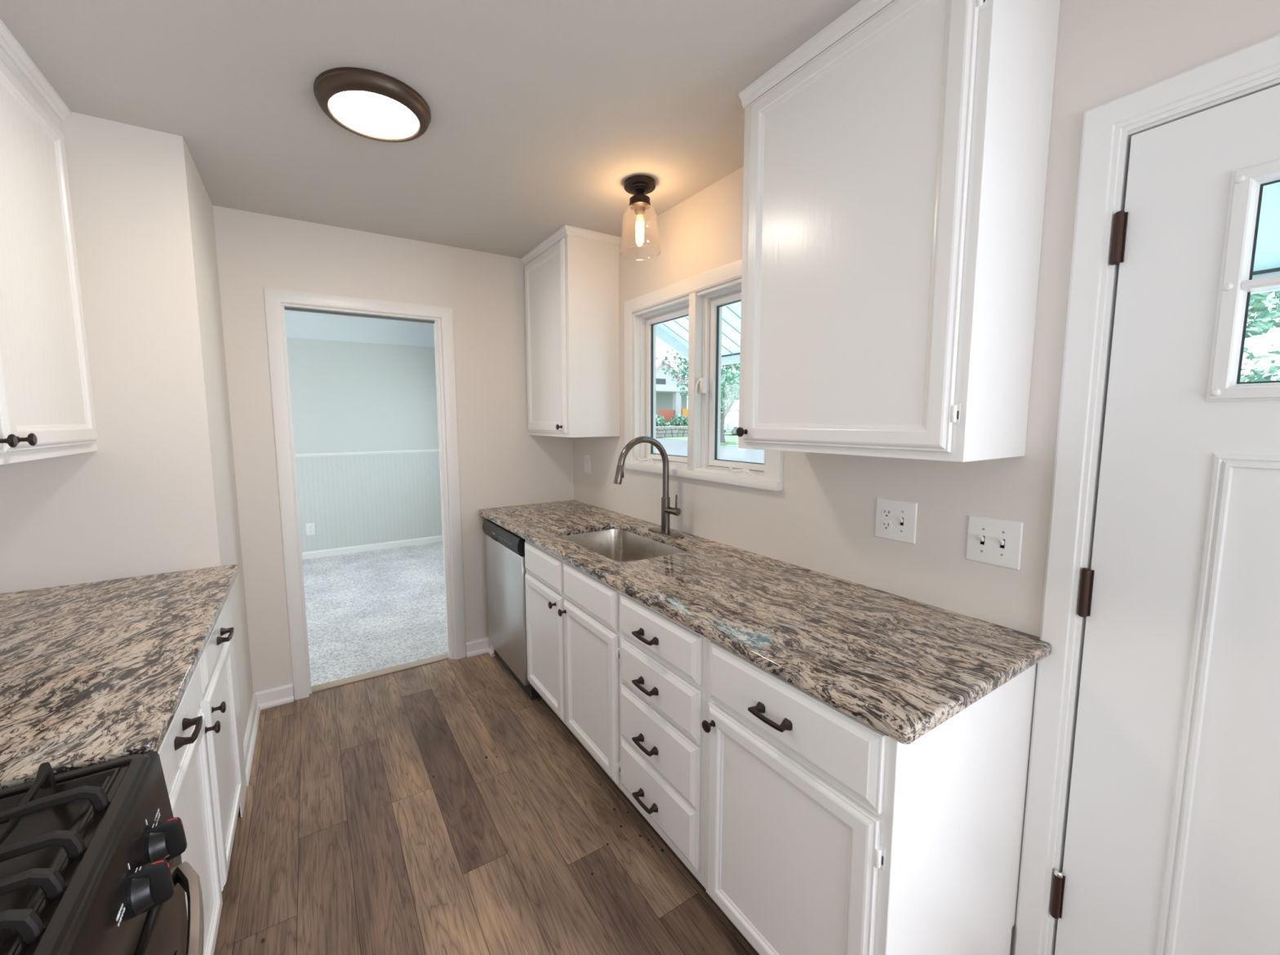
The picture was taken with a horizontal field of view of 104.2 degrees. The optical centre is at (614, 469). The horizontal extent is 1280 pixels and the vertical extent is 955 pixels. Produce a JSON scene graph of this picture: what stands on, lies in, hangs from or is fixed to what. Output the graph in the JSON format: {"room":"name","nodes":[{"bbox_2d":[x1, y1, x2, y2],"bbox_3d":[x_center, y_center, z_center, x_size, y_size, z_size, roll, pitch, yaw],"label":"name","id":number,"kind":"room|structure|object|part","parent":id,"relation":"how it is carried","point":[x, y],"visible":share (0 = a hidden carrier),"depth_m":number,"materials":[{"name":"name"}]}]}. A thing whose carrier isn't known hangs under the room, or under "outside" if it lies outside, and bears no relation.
{"room":"kitchen","nodes":[
{"label":"kitchen","id":0,"kind":"room"},
{"bbox_2d":[0,111,253,742],"bbox_3d":[-1.931,0.046,1.978,0.614,2.450,0.655,-4,7,-31],"label":"wall","id":1,"kind":"structure","parent":0,"point":[157,492],"depth_m":1.73,"materials":[{"name":"white paint"}]},
{"bbox_2d":[0,18,97,465],"bbox_3d":[-1.538,-0.544,1.032,0.365,1.086,1.262,-4,7,-31],"label":"upper cabinet","id":2,"kind":"object","parent":1,"relation":"attached to","point":[46,406],"visible":1,"depth_m":1.35,"materials":[{"name":"white wood"}]},
{"bbox_3d":[-1.360,-0.065,1.114,0.031,0.031,0.031,-4,7,-31],"label":"knob","id":3,"kind":"part","parent":2,"relation":"part of","materials":[{"name":"brown metal"}]},
{"bbox_3d":[-1.410,-0.073,1.194,0.031,0.031,0.031,-4,7,-31],"label":"knob","id":4,"kind":"part","parent":2,"relation":"part of","materials":[{"name":"brown metal"}]},
{"bbox_3d":[-1.418,-1.075,1.054,0.026,0.037,1.261,-4,7,-31],"label":"crown moulding","id":5,"kind":"part","parent":2,"relation":"part of","materials":[{"name":"white wood"}]},
{"bbox_2d":[243,693,260,786],"bbox_3d":[-1.653,1.202,2.267,0.026,0.088,0.650,-4,7,-31],"label":"baseboard","id":6,"kind":"structure","parent":1,"relation":"attached to","point":[249,743],"depth_m":2.25,"materials":[{"name":"white"}]},
{"bbox_2d":[284,310,434,347],"bbox_3d":[-2.608,-1.386,3.691,3.560,0.360,3.018,-4,7,-31],"label":"ceiling","id":7,"kind":"structure","parent":0,"point":[299,325],"depth_m":5.31,"materials":[{"name":"white paint"}]},
{"bbox_2d":[286,337,439,453],"bbox_3d":[-3.423,-0.368,5.139,3.800,2.850,0.120,-4,7,-31],"label":"wall","id":8,"kind":"structure","parent":0,"point":[346,397],"depth_m":5.43,"materials":[{"name":"grey paint"}]},
{"bbox_2d":[306,523,315,535],"bbox_3d":[-3.217,0.628,5.276,0.082,0.129,0.008,-4,7,-31],"label":"outlet","id":9,"kind":"object","parent":8,"relation":"attached to","point":[310,527],"visible":1,"depth_m":5.27,"materials":[{"name":"white plastic"}]},
{"bbox_2d":[294,448,439,457],"bbox_3d":[-3.383,-0.144,5.098,3.560,0.036,0.028,-4,7,-31],"label":"chair rail","id":10,"kind":"object","parent":8,"relation":"attached to","point":[350,453],"depth_m":5.48,"materials":[{"name":"white"}]},
{"bbox_2d":[294,452,442,552],"bbox_3d":[-3.385,0.381,5.160,3.560,1.035,0.010,-4,7,-31],"label":"wainscoting","id":11,"kind":"structure","parent":8,"relation":"attached to","point":[354,500],"depth_m":5.54,"materials":[{"name":"grey paint"}]},
{"bbox_2d":[302,535,442,559],"bbox_3d":[-3.375,0.914,5.203,3.560,0.074,0.016,-4,7,-31],"label":"baseboard","id":12,"kind":"structure","parent":8,"relation":"attached to","point":[339,551],"depth_m":5.58,"materials":[{"name":"white wood"}]},
{"bbox_2d":[213,205,573,692],"bbox_3d":[-1.750,-0.111,2.526,3.660,2.850,0.110,-4,7,-31],"label":"wall","id":13,"kind":"structure","parent":0,"point":[500,464],"depth_m":2.67,"materials":[{"name":"white paint"}]},
{"bbox_2d":[253,683,293,710],"bbox_3d":[-1.755,1.172,2.568,0.169,0.088,0.026,-4,7,-31],"label":"baseboard","id":14,"kind":"structure","parent":13,"relation":"attached to","point":[268,698],"depth_m":2.57,"materials":[{"name":"white wood"}]},
{"bbox_2d":[284,306,434,323],"bbox_3d":[-1.353,-0.844,2.696,0.746,0.028,0.025,-4,7,-31],"label":"track","id":15,"kind":"object","parent":13,"relation":"attached to","point":[285,308],"visible":0.36,"depth_m":2.67,"materials":[{"name":"grey metal"}]},
{"bbox_2d":[263,287,466,699],"bbox_3d":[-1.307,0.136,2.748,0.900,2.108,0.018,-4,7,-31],"label":"trim","id":16,"kind":"structure","parent":13,"relation":"attached to","point":[273,297],"depth_m":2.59,"materials":[{"name":"white wood"}]},
{"bbox_2d":[311,653,448,693],"bbox_3d":[-1.341,1.176,2.901,0.744,0.009,0.068,-4,7,-31],"label":"trim","id":17,"kind":"structure","parent":13,"relation":"attached to","point":[339,682],"depth_m":2.88,"materials":[{"name":"beige"}]},
{"bbox_2d":[465,636,495,657],"bbox_3d":[-0.829,1.113,3.093,0.158,0.088,0.097,-4,7,-31],"label":"baseboard","id":18,"kind":"structure","parent":13,"relation":"attached to","point":[482,646],"depth_m":3.12,"materials":[{"name":"white"}]},
{"bbox_2d":[0,0,860,257],"bbox_3d":[-0.067,-1.106,0.600,2.690,0.100,4.972,-4,7,-31],"label":"ceiling","id":19,"kind":"structure","parent":0,"point":[542,112],"depth_m":1.50,"materials":[{"name":"grey paint"}]},
{"bbox_2d":[313,66,431,142],"bbox_3d":[-0.752,-1.127,1.566,0.331,0.045,0.331,-4,7,-31],"label":"ceiling light","id":20,"kind":"object","parent":19,"relation":"attached to","point":[371,104],"visible":1,"depth_m":1.51,"materials":[{"name":"white glass"}]},
{"bbox_2d":[330,90,417,137],"bbox_3d":[-0.751,-1.112,1.567,0.247,0.016,0.247,-4,7,-31],"label":"diffuser","id":21,"kind":"object","parent":20,"relation":"attached to","point":[364,113],"depth_m":1.54,"materials":[{"name":"white glass"}]},
{"bbox_2d":[618,175,660,254],"bbox_3d":[0.108,-1.065,2.105,0.178,0.288,0.178,-4,7,-31],"label":"pendant light","id":22,"kind":"object","parent":19,"relation":"hanging from","point":[638,186],"visible":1,"depth_m":2.07,"materials":[{"name":"brown metal"}]},
{"bbox_3d":[0.109,-1.016,2.110,0.178,0.191,0.178,-4,7,-31],"label":"lamp shade","id":23,"kind":"part","parent":22,"relation":"part of","materials":[{"name":"clear glass"}]},
{"bbox_3d":[0.108,-1.081,2.104,0.026,0.016,0.026,-4,7,-31],"label":"bulb","id":24,"kind":"part","parent":22,"relation":"part of","materials":[{"name":"beige"}]},
{"bbox_2d":[213,652,756,954],"bbox_3d":[-0.076,1.381,0.854,2.488,0.001,4.836,-4,7,-31],"label":"floor","id":25,"kind":"structure","parent":0,"point":[326,923],"depth_m":1.74,"materials":[{"name":"brown wood"}]},
{"bbox_2d":[0,751,204,954],"bbox_3d":[-0.828,0.938,0.420,0.748,0.920,0.757,-4,7,-31],"label":"gas range","id":26,"kind":"object","parent":25,"relation":"on","point":[91,862],"visible":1,"depth_m":0.69,"materials":[{"name":"black metal"}]},
{"bbox_3d":[-0.657,0.586,0.697,0.025,0.057,0.057,-4,7,-31],"label":"burner knob","id":27,"kind":"part","parent":26,"relation":"part of","materials":[{"name":"black plastic"}]},
{"bbox_3d":[-0.704,0.579,0.772,0.025,0.057,0.057,-4,7,-31],"label":"burner knob","id":28,"kind":"part","parent":26,"relation":"part of","materials":[{"name":"black plastic"}]},
{"bbox_3d":[-0.577,0.934,0.575,0.030,0.523,0.749,-4,7,-31],"label":"oven door","id":29,"kind":"part","parent":26,"relation":"part of","materials":[{"name":"black ceramic"}]},
{"bbox_3d":[-0.540,0.719,0.577,0.069,0.028,0.705,-4,7,-31],"label":"handle","id":30,"kind":"part","parent":26,"relation":"part of","materials":[{"name":"silver metal"}]},
{"bbox_2d":[157,591,246,954],"bbox_3d":[-1.391,0.903,1.268,0.687,0.883,1.256,-4,7,-31],"label":"base cabinet","id":31,"kind":"object","parent":25,"relation":"on","point":[201,753],"visible":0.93,"depth_m":1.30,"materials":[{"name":"white wood"}]},
{"bbox_2d":[0,564,239,789],"bbox_3d":[-1.403,0.449,1.213,0.670,0.030,1.262,-4,7,-31],"label":"countertop","id":32,"kind":"structure","parent":31,"relation":"on","point":[91,673],"depth_m":1.14,"materials":[{"name":"multicoloured stone"}]},
{"bbox_3d":[-0.953,0.557,1.086,0.019,0.133,0.477,-4,7,-31],"label":"drawer","id":33,"kind":"part","parent":31,"relation":"part of","materials":[{"name":"white wood"}]},
{"bbox_3d":[-0.910,0.560,1.068,0.035,0.023,0.100,-4,7,-31],"label":"pull handle","id":34,"kind":"part","parent":31,"relation":"part of","materials":[{"name":"brown metal"}]},
{"bbox_3d":[-0.951,0.924,1.124,0.019,0.566,0.477,-4,7,-31],"label":"door","id":35,"kind":"part","parent":31,"relation":"part of","materials":[{"name":"white wood"}]},
{"bbox_3d":[-1.042,0.671,1.293,0.031,0.031,0.031,-4,7,-31],"label":"knob","id":36,"kind":"part","parent":31,"relation":"part of","materials":[{"name":"brown metal"}]},
{"bbox_3d":[-1.223,0.514,1.524,0.019,0.133,0.458,-4,7,-31],"label":"drawer","id":37,"kind":"part","parent":31,"relation":"part of","materials":[{"name":"white wood"}]},
{"bbox_3d":[-1.097,0.662,1.383,0.031,0.031,0.031,-4,7,-31],"label":"knob","id":38,"kind":"part","parent":31,"relation":"part of","materials":[{"name":"brown metal"}]},
{"bbox_3d":[-1.220,0.881,1.561,0.019,0.566,0.458,-4,7,-31],"label":"door","id":39,"kind":"part","parent":31,"relation":"part of","materials":[{"name":"white wood"}]},
{"bbox_3d":[-1.206,0.513,1.548,0.035,0.023,0.100,-4,7,-31],"label":"pull handle","id":40,"kind":"part","parent":31,"relation":"part of","materials":[{"name":"brown metal"}]},
{"bbox_2d":[482,519,542,700],"bbox_3d":[-0.353,0.731,2.919,0.649,0.878,0.598,-4,7,-31],"label":"dishwasher","id":41,"kind":"object","parent":25,"relation":"on","point":[505,550],"visible":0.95,"depth_m":2.69,"materials":[{"name":"silver metal"}]},
{"bbox_3d":[-0.609,0.361,2.723,0.052,0.091,0.589,-4,7,-31],"label":"control panel","id":42,"kind":"part","parent":41,"relation":"part of","materials":[{"name":"black plastic"}]},
{"bbox_3d":[-0.599,0.744,2.767,0.034,0.677,0.589,-4,7,-31],"label":"door","id":43,"kind":"part","parent":41,"relation":"part of","materials":[{"name":"silver metal"}]},
{"bbox_2d":[494,649,541,700],"bbox_3d":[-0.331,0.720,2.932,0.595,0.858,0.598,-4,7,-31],"label":"toe kick","id":44,"kind":"object","parent":41,"relation":"in","point":[530,691],"depth_m":2.63,"materials":[{"name":"black"}]},
{"bbox_2d":[524,539,639,814],"bbox_3d":[0.041,0.790,2.286,0.684,0.883,0.882,-4,7,-31],"label":"base cabinet","id":45,"kind":"object","parent":25,"relation":"on","point":[573,616],"visible":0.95,"depth_m":2.01,"materials":[{"name":"white wood"}]},
{"bbox_3d":[-0.331,0.441,2.277,0.019,0.142,0.410,-4,7,-31],"label":"false drawer","id":46,"kind":"part","parent":45,"relation":"part of","materials":[{"name":"white wood"}]},
{"bbox_3d":[-0.327,0.802,2.311,0.019,0.556,0.412,-4,7,-31],"label":"door","id":47,"kind":"part","parent":45,"relation":"part of","materials":[{"name":"white wood"}]},
{"bbox_3d":[-0.267,0.580,2.139,0.031,0.031,0.031,-4,7,-31],"label":"knob","id":48,"kind":"part","parent":45,"relation":"part of","materials":[{"name":"brown metal"}]},
{"bbox_3d":[-0.215,0.588,2.056,0.031,0.031,0.031,-4,7,-31],"label":"knob","id":49,"kind":"part","parent":45,"relation":"part of","materials":[{"name":"brown metal"}]},
{"bbox_3d":[-0.103,0.476,1.907,0.019,0.144,0.414,-4,7,-31],"label":"false drawer","id":50,"kind":"part","parent":45,"relation":"part of","materials":[{"name":"white wood"}]},
{"bbox_3d":[-0.100,0.839,1.942,0.019,0.558,0.414,-4,7,-31],"label":"door","id":51,"kind":"part","parent":45,"relation":"part of","materials":[{"name":"white wood"}]},
{"bbox_2d":[619,591,723,914],"bbox_3d":[0.385,0.846,1.726,0.687,0.883,0.441,-4,7,-31],"label":"base cabinet","id":52,"kind":"object","parent":25,"relation":"on","point":[664,662],"visible":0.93,"depth_m":1.51,"materials":[{"name":"white wood"}]},
{"bbox_3d":[0.097,1.064,1.595,0.035,0.023,0.100,-4,7,-31],"label":"pull handle","id":53,"kind":"part","parent":52,"relation":"part of","materials":[{"name":"brown metal"}]},
{"bbox_3d":[0.096,0.873,1.575,0.035,0.023,0.100,-4,7,-31],"label":"pull handle","id":54,"kind":"part","parent":52,"relation":"part of","materials":[{"name":"brown metal"}]},
{"bbox_3d":[0.095,0.679,1.556,0.035,0.023,0.100,-4,7,-31],"label":"pull handle","id":55,"kind":"part","parent":52,"relation":"part of","materials":[{"name":"brown metal"}]},
{"bbox_3d":[0.094,0.518,1.539,0.035,0.023,0.100,-4,7,-31],"label":"pull handle","id":56,"kind":"part","parent":52,"relation":"part of","materials":[{"name":"brown metal"}]},
{"bbox_3d":[0.130,1.043,1.590,0.019,0.182,0.406,-4,7,-31],"label":"drawer","id":57,"kind":"part","parent":52,"relation":"part of","materials":[{"name":"white wood"}]},
{"bbox_3d":[0.129,0.855,1.571,0.019,0.191,0.406,-4,7,-31],"label":"drawer","id":58,"kind":"part","parent":52,"relation":"part of","materials":[{"name":"white wood"}]},
{"bbox_3d":[0.128,0.671,1.552,0.019,0.153,0.406,-4,7,-31],"label":"drawer","id":59,"kind":"part","parent":52,"relation":"part of","materials":[{"name":"white wood"}]},
{"bbox_3d":[0.127,0.510,1.536,0.019,0.138,0.406,-4,7,-31],"label":"drawer","id":60,"kind":"part","parent":52,"relation":"part of","materials":[{"name":"white wood"}]},
{"bbox_2d":[702,638,1037,954],"bbox_3d":[0.634,0.885,1.322,0.687,0.883,0.511,-4,7,-31],"label":"base cabinet","id":61,"kind":"object","parent":25,"relation":"on","point":[827,833],"visible":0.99,"depth_m":1.10,"materials":[{"name":"white wood"}]},
{"bbox_3d":[0.249,0.670,1.306,0.031,0.031,0.031,-4,7,-31],"label":"knob","id":62,"kind":"part","parent":61,"relation":"part of","materials":[{"name":"brown metal"}]},
{"bbox_2d":[478,499,1051,744],"bbox_3d":[0.119,0.345,2.138,0.660,0.030,2.580,-4,7,-31],"label":"countertop","id":63,"kind":"structure","parent":61,"relation":"on","point":[901,667],"depth_m":1.33,"materials":[{"name":"multicoloured stone"}]},
{"bbox_2d":[560,528,685,561],"bbox_3d":[0.025,0.444,2.280,0.435,0.194,0.679,-4,7,-31],"label":"sink","id":64,"kind":"object","parent":63,"relation":"in","point":[619,545],"visible":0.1,"depth_m":2.56,"materials":[{"name":"silver metal"}]},
{"bbox_2d":[613,435,684,538],"bbox_3d":[0.135,0.079,2.292,0.314,0.468,0.244,-4,7,-31],"label":"kitchen faucet","id":65,"kind":"object","parent":63,"relation":"on","point":[666,510],"visible":1,"depth_m":2.32,"materials":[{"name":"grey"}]},
{"bbox_3d":[0.137,-0.006,2.285,0.280,0.298,0.030,-4,7,-31],"label":"spout","id":66,"kind":"part","parent":65,"relation":"part of","materials":[{"name":"brown"}]},
{"bbox_3d":[0.246,0.301,2.382,0.056,0.007,0.244,-4,7,-31],"label":"deck plate","id":67,"kind":"part","parent":65,"relation":"part of","materials":[{"name":"brown"}]},
{"bbox_3d":[0.270,0.191,2.330,0.037,0.039,0.097,-4,7,-31],"label":"handle","id":68,"kind":"part","parent":65,"relation":"part of","materials":[{"name":"brown"}]},
{"bbox_3d":[0.286,0.148,2.299,0.010,0.068,0.012,-4,7,-31],"label":"lever","id":69,"kind":"part","parent":65,"relation":"part of","materials":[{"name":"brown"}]},
{"bbox_3d":[0.350,0.560,1.125,0.035,0.023,0.100,-4,7,-31],"label":"pull handle","id":70,"kind":"part","parent":61,"relation":"part of","materials":[{"name":"brown metal"}]},
{"bbox_3d":[0.379,0.923,1.169,0.019,0.558,0.468,-4,7,-31],"label":"door","id":71,"kind":"part","parent":61,"relation":"part of","materials":[{"name":"white wood"}]},
{"bbox_3d":[0.377,0.552,1.131,0.019,0.156,0.470,-4,7,-31],"label":"drawer","id":72,"kind":"part","parent":61,"relation":"part of","materials":[{"name":"white wood"}]},
{"bbox_2d":[661,430,738,447],"bbox_3d":[49.835,-5.879,71.483,140.000,0.230,230.000,-4,7,-31],"label":"lawn","id":73,"kind":"structure","parent":0,"point":[731,440],"depth_m":39.09,"materials":[{"name":"green plant"}]},
{"bbox_2d":[655,426,687,438],"bbox_3d":[4.656,-3.286,43.032,7.990,0.970,0.560,-4,7,-31],"label":"stone wall","id":74,"kind":"structure","parent":73,"relation":"on","point":[660,431],"depth_m":43.00,"materials":[{"name":"grey stone"}]},
{"bbox_2d":[655,358,688,430],"bbox_3d":[3.716,-7.471,51.687,8.200,7.550,11.000,-4,7,-31],"label":"house","id":75,"kind":"object","parent":73,"relation":"on","point":[669,402],"visible":0.31,"depth_m":49.01,"materials":[{"name":"grey"}]},
{"bbox_3d":[5.954,-5.318,47.207,0.640,4.150,0.500,-4,7,-31],"label":"porch post","id":76,"kind":"part","parent":75,"relation":"part of","materials":[{"name":"grey"}]},
{"bbox_3d":[6.725,-4.574,47.757,0.700,2.550,0.300,-4,7,-31],"label":"porch panel","id":77,"kind":"part","parent":75,"relation":"part of","materials":[{"name":"orange paint"}]},
{"bbox_2d":[655,413,688,434],"bbox_3d":[3.810,-3.940,44.343,9.612,2.269,1.951,-4,7,-31],"label":"hedge","id":78,"kind":"object","parent":73,"relation":"on","point":[681,421],"visible":0.22,"depth_m":44.96,"materials":[{"name":"green plant"}]},
{"bbox_2d":[661,349,739,442],"bbox_3d":[7.357,-5.781,32.401,8.368,8.088,5.892,-4,7,-31],"label":"leafy tree","id":79,"kind":"object","parent":73,"relation":"on","point":[684,371],"visible":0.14,"depth_m":31.51,"materials":[{"name":"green plant"}]},
{"bbox_3d":[7.388,-6.803,32.278,8.410,6.054,5.962,-4,7,-31],"label":"crown","id":80,"kind":"part","parent":79,"relation":"part of","materials":[{"name":"green plant"}]},
{"bbox_2d":[720,370,739,413],"bbox_3d":[12.396,-8.394,58.134,6.963,7.997,8.416,-4,7,-31],"label":"leafy tree","id":81,"kind":"object","parent":73,"relation":"on","point":[738,373],"visible":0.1,"depth_m":56.00,"materials":[{"name":"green plant"}]},
{"bbox_2d":[724,411,738,435],"bbox_3d":[12.519,-4.544,48.555,5.800,2.240,2.020,-4,7,-31],"label":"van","id":82,"kind":"object","parent":73,"relation":"on","point":[731,420],"visible":0.24,"depth_m":46.74,"materials":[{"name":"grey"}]},
{"bbox_2d":[1240,290,1279,382],"bbox_3d":[10.064,-2.068,9.536,6.616,5.476,6.048,-4,7,-31],"label":"leafy tree","id":83,"kind":"object","parent":73,"relation":"on","point":[1258,301],"visible":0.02,"depth_m":7.31,"materials":[{"name":"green plant"}]},
{"bbox_2d":[655,437,764,463],"bbox_3d":[47.924,-6.280,76.160,158.340,0.300,240.000,-4,7,-31],"label":"driveway","id":84,"kind":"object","parent":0,"point":[672,446],"depth_m":24.21,"materials":[{"name":"grey concrete"}]},
{"bbox_2d":[573,0,1279,954],"bbox_3d":[1.025,0.139,1.397,0.135,2.550,4.972,-4,7,-31],"label":"wall","id":85,"kind":"structure","parent":0,"point":[822,519],"depth_m":1.40,"materials":[{"name":"white paint"}]},
{"bbox_2d":[520,224,621,437],"bbox_3d":[-0.275,-0.747,2.943,0.366,1.086,0.620,-4,7,-31],"label":"upper cabinet","id":86,"kind":"object","parent":85,"relation":"attached to","point":[572,292],"visible":1,"depth_m":2.74,"materials":[{"name":"white wood"}]},
{"bbox_3d":[-0.404,-0.730,2.882,0.019,1.020,0.537,-4,7,-31],"label":"door","id":87,"kind":"part","parent":86,"relation":"part of","materials":[{"name":"white wood"}]},
{"bbox_3d":[-0.301,-0.235,2.721,0.031,0.031,0.031,-4,7,-31],"label":"knob","id":88,"kind":"part","parent":86,"relation":"part of","materials":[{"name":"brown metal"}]},
{"bbox_3d":[-0.267,-1.269,2.896,0.341,0.037,0.620,-4,7,-31],"label":"crown moulding","id":89,"kind":"part","parent":86,"relation":"part of","materials":[{"name":"white wood"}]},
{"bbox_2d":[583,454,591,474],"bbox_3d":[-0.174,-0.038,3.202,0.008,0.121,0.082,-4,7,-31],"label":"switch plate","id":90,"kind":"object","parent":85,"relation":"attached to","point":[587,457],"visible":1,"depth_m":3.19,"materials":[{"name":"white plastic"}]},
{"bbox_2d":[624,257,783,491],"bbox_3d":[0.392,-0.422,2.332,0.164,0.910,1.090,-4,7,-31],"label":"window","id":91,"kind":"structure","parent":85,"relation":"in","point":[701,297],"depth_m":2.29,"materials":[{"name":"white"}]},
{"bbox_3d":[0.290,-0.416,2.533,0.070,0.787,0.455,-4,7,-31],"label":"sash","id":92,"kind":"part","parent":91,"relation":"part of","materials":[{"name":"white"}]},
{"bbox_3d":[0.365,0.015,2.358,0.094,0.036,1.090,-4,7,-31],"label":"sill","id":93,"kind":"part","parent":91,"relation":"part of","materials":[{"name":"white wood"}]},
{"bbox_3d":[0.539,-0.376,2.129,0.070,0.787,0.406,-4,7,-31],"label":"sash","id":94,"kind":"part","parent":91,"relation":"part of","materials":[{"name":"white"}]},
{"bbox_2d":[874,497,917,544],"bbox_3d":[0.856,0.155,1.525,0.020,0.127,0.125,-4,7,-31],"label":"outlet switch plate","id":95,"kind":"object","parent":85,"relation":"attached to","point":[895,519],"visible":1,"depth_m":1.52,"materials":[{"name":"white plastic"}]},
{"bbox_2d":[880,520,892,530],"bbox_3d":[0.847,0.172,1.549,0.003,0.034,0.034,-4,7,-31],"label":"socket","id":96,"kind":"object","parent":95,"relation":"attached to","point":[886,525],"depth_m":1.55,"materials":[{"name":"white plastic"}]},
{"bbox_2d":[881,507,893,518],"bbox_3d":[0.847,0.133,1.545,0.003,0.034,0.034,-4,7,-31],"label":"socket","id":97,"kind":"object","parent":95,"relation":"attached to","point":[886,513],"depth_m":1.54,"materials":[{"name":"white plastic"}]},
{"bbox_2d":[736,0,1060,462],"bbox_3d":[0.693,-0.593,1.376,0.366,1.086,0.666,-4,7,-31],"label":"upper cabinet","id":98,"kind":"object","parent":85,"relation":"attached to","point":[895,160],"visible":1,"depth_m":1.17,"materials":[{"name":"white wood"}]},
{"bbox_3d":[0.406,-0.120,1.576,0.031,0.031,0.031,-4,7,-31],"label":"knob","id":99,"kind":"part","parent":98,"relation":"part of","materials":[{"name":"brown metal"}]},
{"bbox_3d":[0.566,-1.106,1.247,0.026,0.037,0.666,-4,7,-31],"label":"crown moulding","id":100,"kind":"part","parent":98,"relation":"part of","materials":[{"name":"white wood"}]},
{"bbox_2d":[965,515,1023,570],"bbox_3d":[0.991,0.190,1.307,0.020,0.125,0.123,-4,7,-31],"label":"switch plate","id":101,"kind":"object","parent":85,"relation":"attached to","point":[997,542],"visible":1,"depth_m":1.30,"materials":[{"name":"white plastic"}]},
{"bbox_2d":[1013,33,1279,954],"bbox_3d":[1.390,0.306,0.794,0.150,2.134,1.074,-4,7,-31],"label":"trim","id":102,"kind":"structure","parent":85,"relation":"attached to","point":[1108,127],"depth_m":1.14,"materials":[{"name":"white wood"}]},
{"bbox_2d":[1049,84,1279,954],"bbox_3d":[1.347,0.344,0.780,0.061,2.038,0.930,-4,7,-31],"label":"door","id":103,"kind":"structure","parent":85,"relation":"in","point":[1172,846],"depth_m":1.02,"materials":[{"name":"white wood"}]},
{"bbox_3d":[1.252,0.531,0.922,0.010,1.113,0.269,-4,7,-31],"label":"panel","id":104,"kind":"part","parent":103,"relation":"part of","materials":[{"name":"white wood"}]},
{"bbox_3d":[1.333,-0.325,0.709,0.030,0.433,0.606,-4,7,-31],"label":"lite frame","id":105,"kind":"part","parent":103,"relation":"part of","materials":[{"name":"white plastic"}]},
{"bbox_3d":[4.806,1.315,3.098,7.940,0.120,24.000,-4,7,-31],"label":"patio","id":106,"kind":"object","parent":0,"visible":0},
{"bbox_2d":[656,182,1279,364],"bbox_3d":[2.032,-0.556,2.745,2.736,3.746,7.620,-4,7,-31],"label":"awning","id":107,"kind":"object","parent":106,"relation":"on","point":[674,334],"visible":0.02,"depth_m":2.74,"materials":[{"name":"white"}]}
]}

